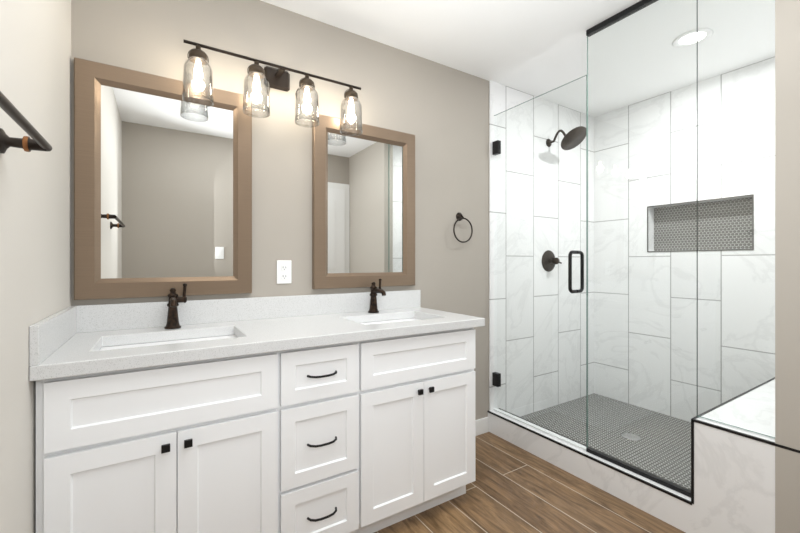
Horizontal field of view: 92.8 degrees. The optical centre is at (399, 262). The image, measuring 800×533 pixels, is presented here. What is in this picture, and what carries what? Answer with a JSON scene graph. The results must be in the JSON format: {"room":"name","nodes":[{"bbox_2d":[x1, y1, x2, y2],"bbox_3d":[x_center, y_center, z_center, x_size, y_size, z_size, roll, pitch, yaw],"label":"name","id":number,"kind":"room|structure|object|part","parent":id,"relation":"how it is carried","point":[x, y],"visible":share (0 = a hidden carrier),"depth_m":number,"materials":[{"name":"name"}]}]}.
{"room":"bathroom","nodes":[
{"label":"bathroom","id":0,"kind":"room"},
{"bbox_2d":[0,0,70,532],"bbox_3d":[-0.666,-0.050,0.420,0.100,2.440,2.420,0,0,-32],"label":"wall","id":1,"kind":"structure","parent":0,"point":[35,186],"depth_m":0.99,"materials":[{"name":"grey paint"}]},
{"bbox_2d":[0,91,51,153],"bbox_3d":[-0.652,-0.260,0.570,0.082,0.052,0.672,0,0,-32],"label":"towel bar","id":2,"kind":"object","parent":1,"relation":"attached to","point":[37,142],"visible":1,"depth_m":0.80,"materials":[{"name":"brown metal"}]},
{"bbox_2d":[29,306,76,365],"bbox_3d":[-1.104,0.217,1.229,0.019,0.104,0.543,0,0,-32],"label":"backsplash","id":3,"kind":"structure","parent":1,"relation":"attached to","point":[47,335],"depth_m":1.11,"materials":[{"name":"white stone"}]},
{"bbox_2d":[71,0,488,419],"bbox_3d":[0.224,-0.050,2.469,3.790,2.440,0.100,0,0,-32],"label":"wall","id":4,"kind":"structure","parent":0,"point":[440,112],"depth_m":1.97,"materials":[{"name":"beige paint"}]},
{"bbox_2d":[74,57,251,299],"bbox_3d":[-0.977,-0.322,1.635,0.645,0.927,0.030,0,0,-32],"label":"mirror","id":5,"kind":"object","parent":4,"relation":"attached to","point":[162,188],"visible":0.9,"depth_m":1.60,"materials":[{"name":"brown wood"}]},
{"label":"glass","id":6,"kind":"part","parent":5,"relation":"part of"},
{"bbox_2d":[77,290,420,333],"bbox_3d":[-0.571,0.217,1.897,1.634,0.104,0.019,0,0,-32],"label":"backsplash","id":7,"kind":"structure","parent":4,"relation":"attached to","point":[122,316],"depth_m":1.76,"materials":[{"name":"white stone"}]},
{"bbox_2d":[182,39,362,135],"bbox_3d":[-0.565,-0.816,1.810,0.819,0.278,0.172,0,0,-32],"label":"sconce","id":8,"kind":"object","parent":4,"relation":"attached to","point":[276,78],"visible":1,"depth_m":1.77,"materials":[{"name":"clear glass"}]},
{"bbox_3d":[-0.847,-0.773,1.600,0.117,0.192,0.117,0,0,-32],"label":"lamp shade","id":9,"kind":"part","parent":8,"relation":"part of","materials":[{"name":"clear glass"}]},
{"bbox_3d":[-0.649,-0.773,1.724,0.117,0.192,0.117,0,0,-32],"label":"lamp shade","id":10,"kind":"part","parent":8,"relation":"part of","materials":[{"name":"clear glass"}]},
{"bbox_3d":[-0.574,-0.915,1.825,0.024,0.016,0.089,0,0,-32],"label":"stem","id":11,"kind":"part","parent":8,"relation":"part of","materials":[{"name":"brown metal"}]},
{"bbox_3d":[-0.451,-0.773,1.849,0.117,0.192,0.117,0,0,-32],"label":"lamp shade","id":12,"kind":"part","parent":8,"relation":"part of","materials":[{"name":"clear glass"}]},
{"bbox_3d":[-0.253,-0.773,1.974,0.117,0.192,0.117,0,0,-32],"label":"lamp shade","id":13,"kind":"part","parent":8,"relation":"part of","materials":[{"name":"clear glass"}]},
{"bbox_2d":[277,260,290,283],"bbox_3d":[-0.577,0.045,1.899,0.072,0.116,0.008,0,0,-32],"label":"electrical outlet plate","id":14,"kind":"object","parent":4,"relation":"attached to","point":[283,271],"visible":1,"depth_m":1.90,"materials":[{"name":"white paint"}]},
{"bbox_2d":[312,113,414,288],"bbox_3d":[-0.181,-0.318,2.136,0.632,0.905,0.030,0,0,-32],"label":"mirror","id":15,"kind":"object","parent":4,"relation":"attached to","point":[363,209],"visible":0.92,"depth_m":2.12,"materials":[{"name":"brown wood"}]},
{"label":"glass","id":16,"kind":"part","parent":15,"relation":"part of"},
{"bbox_2d":[453,213,472,242],"bbox_3d":[0.402,-0.231,2.495,0.166,0.202,0.044,0,0,-32],"label":"towel ring","id":17,"kind":"object","parent":4,"relation":"attached to","point":[459,217],"visible":0.98,"depth_m":2.49,"materials":[{"name":"brown metal"}]},
{"bbox_2d":[475,417,488,435],"bbox_3d":[0.354,1.120,2.483,0.609,0.100,0.014,0,0,-32],"label":"baseboard","id":18,"kind":"structure","parent":4,"relation":"attached to","point":[481,425],"depth_m":2.60,"materials":[{"name":"white wood"}]},
{"bbox_2d":[489,80,593,416],"bbox_3d":[1.198,-0.050,3.016,1.358,2.440,0.012,0,0,-32],"label":"tile","id":19,"kind":"structure","parent":4,"relation":"attached to","point":[502,98],"depth_m":2.91,"materials":[{"name":"tile"}]},
{"bbox_2d":[494,75,586,447],"bbox_3d":[0.840,-0.004,2.381,0.010,2.052,0.690,0,0,-32],"label":"shower door","id":20,"kind":"structure","parent":19,"relation":"attached to","point":[546,258],"depth_m":2.30,"materials":[{"name":"clear glass"}]},
{"bbox_2d":[492,140,500,154],"bbox_3d":[0.669,-0.800,2.653,0.056,0.090,0.061,0,0,-32],"label":"shower door hinge","id":21,"kind":"object","parent":20,"relation":"attached to","point":[496,146],"visible":0.79,"depth_m":2.63,"materials":[{"name":"black metal"}]},
{"bbox_2d":[492,372,500,386],"bbox_3d":[0.669,0.810,2.653,0.056,0.090,0.061,0,0,-32],"label":"shower door hinge","id":22,"kind":"object","parent":20,"relation":"attached to","point":[496,380],"visible":0.83,"depth_m":2.63,"materials":[{"name":"black metal"}]},
{"bbox_2d":[493,408,585,450],"bbox_3d":[0.840,1.024,2.381,0.016,0.009,0.686,0,0,-32],"label":"trim","id":23,"kind":"structure","parent":20,"relation":"attached to","point":[545,431],"depth_m":2.33,"materials":[{"name":"white stone"}]},
{"bbox_2d":[568,250,576,292],"bbox_3d":[0.961,0.050,2.123,0.062,0.239,0.019,0,0,-32],"label":"door pull","id":24,"kind":"object","parent":20,"relation":"attached to","point":[570,271],"visible":1,"depth_m":2.10,"materials":[{"name":"black metal"}]},
{"bbox_2d":[577,251,583,292],"bbox_3d":[1.021,0.050,2.162,0.062,0.239,0.019,0,0,-32],"label":"door pull","id":25,"kind":"object","parent":20,"relation":"attached to","point":[582,270],"visible":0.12,"depth_m":2.16,"materials":[{"name":"black metal"}]},
{"bbox_2d":[542,250,561,271],"bbox_3d":[1.187,-0.015,2.951,0.168,0.168,0.084,0,0,-32],"label":"shower valve","id":26,"kind":"object","parent":19,"relation":"attached to","point":[552,261],"depth_m":2.96,"materials":[{"name":"brown metal"}]},
{"bbox_2d":[546,126,585,149],"bbox_3d":[1.244,-0.932,2.861,0.204,0.166,0.298,0,0,-32],"label":"shower head","id":27,"kind":"object","parent":19,"relation":"attached to","point":[580,135],"depth_m":2.81},
{"bbox_2d":[488,409,691,532],"bbox_3d":[0.974,1.100,2.170,0.100,0.140,1.204,0,0,-32],"label":"shower curb","id":28,"kind":"structure","parent":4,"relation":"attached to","point":[666,508],"depth_m":1.98,"materials":[{"name":"stone"}]},
{"bbox_2d":[487,408,691,504],"bbox_3d":[0.974,1.033,2.170,0.106,0.010,1.204,0,0,-32],"label":"trim","id":29,"kind":"structure","parent":28,"relation":"on","point":[618,470],"depth_m":2.01,"materials":[{"name":"black metal"}]},
{"bbox_2d":[586,0,774,497],"bbox_3d":[1.229,-0.119,1.764,0.026,2.298,0.761,0,0,-32],"label":"shower panel","id":30,"kind":"object","parent":29,"relation":"on","point":[621,15],"visible":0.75,"depth_m":1.75,"materials":[{"name":"clear glass"}]},
{"bbox_2d":[261,0,774,116],"bbox_3d":[0.869,-1.300,1.445,3.790,0.060,2.520,0,0,-32],"label":"ceiling","id":31,"kind":"structure","parent":0,"point":[536,48],"depth_m":2.16,"materials":[{"name":"white paint"}]},
{"bbox_2d":[672,28,712,47],"bbox_3d":[1.648,-1.266,2.149,0.184,0.008,0.184,0,0,-32],"label":"recessed light","id":32,"kind":"object","parent":31,"relation":"in","point":[703,33],"depth_m":2.14,"materials":[{"name":"white paint"}]},
{"bbox_2d":[374,432,685,532],"bbox_3d":[0.869,1.200,1.445,3.790,0.060,2.520,0,0,-32],"label":"floor","id":33,"kind":"structure","parent":0,"point":[512,488],"depth_m":1.83,"materials":[{"name":"brown wood"}]},
{"bbox_2d":[29,322,484,532],"bbox_3d":[-0.434,0.740,1.656,1.600,0.859,0.571,0,0,-32],"label":"bathroom vanity","id":34,"kind":"object","parent":33,"relation":"on","point":[335,413],"depth_m":1.33,"materials":[{"name":"white wood"}]},
{"bbox_3d":[-0.834,0.797,1.117,0.308,0.535,0.019,0,0,-32],"label":"door","id":35,"kind":"part","parent":34,"relation":"part of","materials":[{"name":"white wood"}]},
{"bbox_3d":[-0.717,0.565,1.166,0.023,0.023,0.023,0,0,-32],"label":"knob","id":36,"kind":"part","parent":34,"relation":"part of","materials":[{"name":"black metal"}]},
{"bbox_3d":[-0.666,0.565,1.198,0.023,0.023,0.023,0,0,-32],"label":"knob","id":37,"kind":"part","parent":34,"relation":"part of","materials":[{"name":"black metal"}]},
{"bbox_3d":[-0.571,0.797,1.283,0.308,0.535,0.019,0,0,-32],"label":"door","id":38,"kind":"part","parent":34,"relation":"part of","materials":[{"name":"white wood"}]},
{"bbox_2d":[29,306,484,377],"bbox_3d":[-0.425,0.289,1.666,1.634,0.040,0.564,0,0,-32],"label":"countertop","id":39,"kind":"structure","parent":34,"relation":"on","point":[87,350],"depth_m":1.46,"materials":[{"name":"white stone"}]},
{"bbox_2d":[105,330,232,345],"bbox_3d":[-0.829,0.382,1.401,0.470,0.170,0.305,0,0,-32],"label":"sink","id":40,"kind":"object","parent":39,"relation":"in","point":[184,337],"depth_m":1.51,"materials":[{"name":"white ceramic"}]},
{"bbox_2d":[164,283,186,328],"bbox_3d":[-0.905,0.177,1.542,0.083,0.184,0.156,0,0,-32],"label":"faucet","id":41,"kind":"object","parent":39,"relation":"on","point":[174,300],"visible":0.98,"depth_m":1.56,"materials":[{"name":"brown metal"}]},
{"bbox_3d":[-0.907,0.155,1.524,0.023,0.037,0.127,0,0,-32],"label":"spout","id":42,"kind":"part","parent":41,"relation":"part of","materials":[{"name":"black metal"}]},
{"bbox_3d":[-0.905,0.122,1.601,0.016,0.059,0.016,0,0,-32],"label":"lever","id":43,"kind":"part","parent":41,"relation":"part of","materials":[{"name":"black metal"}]},
{"bbox_2d":[368,278,385,312],"bbox_3d":[-0.109,0.177,2.043,0.083,0.184,0.156,0,0,-32],"label":"faucet","id":44,"kind":"object","parent":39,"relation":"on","point":[373,308],"visible":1,"depth_m":2.06,"materials":[{"name":"brown metal"}]},
{"bbox_3d":[-0.111,0.155,2.025,0.023,0.037,0.127,0,0,-32],"label":"spout","id":45,"kind":"part","parent":44,"relation":"part of","materials":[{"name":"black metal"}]},
{"bbox_3d":[-0.110,0.122,2.102,0.016,0.059,0.016,0,0,-32],"label":"lever","id":46,"kind":"part","parent":44,"relation":"part of","materials":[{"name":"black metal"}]},
{"bbox_2d":[361,314,416,321],"bbox_3d":[-0.034,0.382,1.902,0.470,0.170,0.305,0,0,-32],"label":"sink","id":47,"kind":"object","parent":39,"relation":"in","point":[406,315],"depth_m":2.03,"materials":[{"name":"white ceramic"}]},
{"bbox_3d":[-0.300,0.950,1.453,0.306,0.231,0.019,0,0,-32],"label":"drawer","id":48,"kind":"part","parent":34,"relation":"part of","materials":[{"name":"white wood"}]},
{"bbox_3d":[-0.300,0.675,1.453,0.306,0.290,0.019,0,0,-32],"label":"drawer","id":49,"kind":"part","parent":34,"relation":"part of","materials":[{"name":"white wood"}]},
{"bbox_3d":[-0.300,0.420,1.453,0.306,0.190,0.019,0,0,-32],"label":"drawer","id":50,"kind":"part","parent":34,"relation":"part of","materials":[{"name":"white wood"}]},
{"bbox_3d":[-0.287,0.949,1.431,0.120,0.010,0.035,0,0,-32],"label":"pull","id":51,"kind":"part","parent":34,"relation":"part of","materials":[{"name":"black metal"}]},
{"bbox_3d":[-0.287,0.676,1.431,0.120,0.010,0.035,0,0,-32],"label":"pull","id":52,"kind":"part","parent":34,"relation":"part of","materials":[{"name":"black metal"}]},
{"bbox_3d":[-0.287,0.421,1.431,0.120,0.010,0.035,0,0,-32],"label":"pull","id":53,"kind":"part","parent":34,"relation":"part of","materials":[{"name":"black metal"}]},
{"bbox_3d":[-0.030,0.797,1.623,0.308,0.535,0.019,0,0,-32],"label":"door","id":54,"kind":"part","parent":34,"relation":"part of","materials":[{"name":"white wood"}]},
{"bbox_3d":[0.087,0.565,1.672,0.023,0.023,0.023,0,0,-32],"label":"knob","id":55,"kind":"part","parent":34,"relation":"part of","materials":[{"name":"black metal"}]},
{"bbox_3d":[0.138,0.565,1.704,0.023,0.023,0.023,0,0,-32],"label":"knob","id":56,"kind":"part","parent":34,"relation":"part of","materials":[{"name":"black metal"}]},
{"bbox_3d":[0.233,0.797,1.789,0.308,0.535,0.019,0,0,-32],"label":"door","id":57,"kind":"part","parent":34,"relation":"part of","materials":[{"name":"white wood"}]},
{"bbox_2d":[521,393,690,489],"bbox_3d":[1.514,1.153,2.503,1.170,0.035,1.193,0,0,-32],"label":"shower floor","id":58,"kind":"structure","parent":33,"relation":"on","point":[616,416],"depth_m":2.57,"materials":[{"name":"grey tile"}]},
{"bbox_2d":[621,433,640,440],"bbox_3d":[1.507,1.132,2.486,0.110,0.005,0.110,0,0,-32],"label":"shower drain","id":59,"kind":"object","parent":58,"relation":"on","point":[635,437],"depth_m":2.48,"materials":[{"name":"silver metal"}]},
{"bbox_2d":[692,379,774,532],"bbox_3d":[1.895,0.920,1.805,1.270,0.500,0.395,0,0,-32],"label":"shower bench","id":60,"kind":"object","parent":33,"relation":"on","point":[734,483],"visible":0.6,"depth_m":1.54,"materials":[{"name":"stone"}]},
{"bbox_2d":[594,57,774,421],"bbox_3d":[2.149,-0.050,2.677,0.089,2.440,1.600,0,0,-32],"label":"tiled wall","id":61,"kind":"structure","parent":0,"point":[744,189],"depth_m":2.74,"materials":[{"name":"tile"}]},
{"bbox_2d":[648,196,751,250],"bbox_3d":[2.124,-0.260,2.716,0.090,0.340,0.613,0,0,-32],"label":"shower niche","id":62,"kind":"object","parent":61,"relation":"attached to","point":[651,222],"depth_m":2.96,"materials":[{"name":"tile"}]},
{"bbox_2d":[647,194,753,251],"bbox_3d":[2.085,-0.260,2.692,0.006,0.354,0.627,0,0,-32],"label":"trim","id":63,"kind":"structure","parent":61,"relation":"attached to","point":[752,195],"depth_m":2.58,"materials":[{"name":"grey tile"}]},
{"bbox_2d":[775,0,799,532],"bbox_3d":[1.660,-0.050,1.077,0.102,2.440,0.854,0,0,-32],"label":"wall","id":64,"kind":"structure","parent":0,"point":[787,256],"depth_m":1.38,"materials":[{"name":"beige paint"}]},
{"bbox_2d":[691,377,799,503],"bbox_3d":[1.893,0.849,1.805,1.273,0.362,0.398,0,0,-32],"label":"trim","id":65,"kind":"structure","parent":64,"relation":"attached to","point":[693,419],"depth_m":1.63,"materials":[{"name":"black metal"}]}
]}

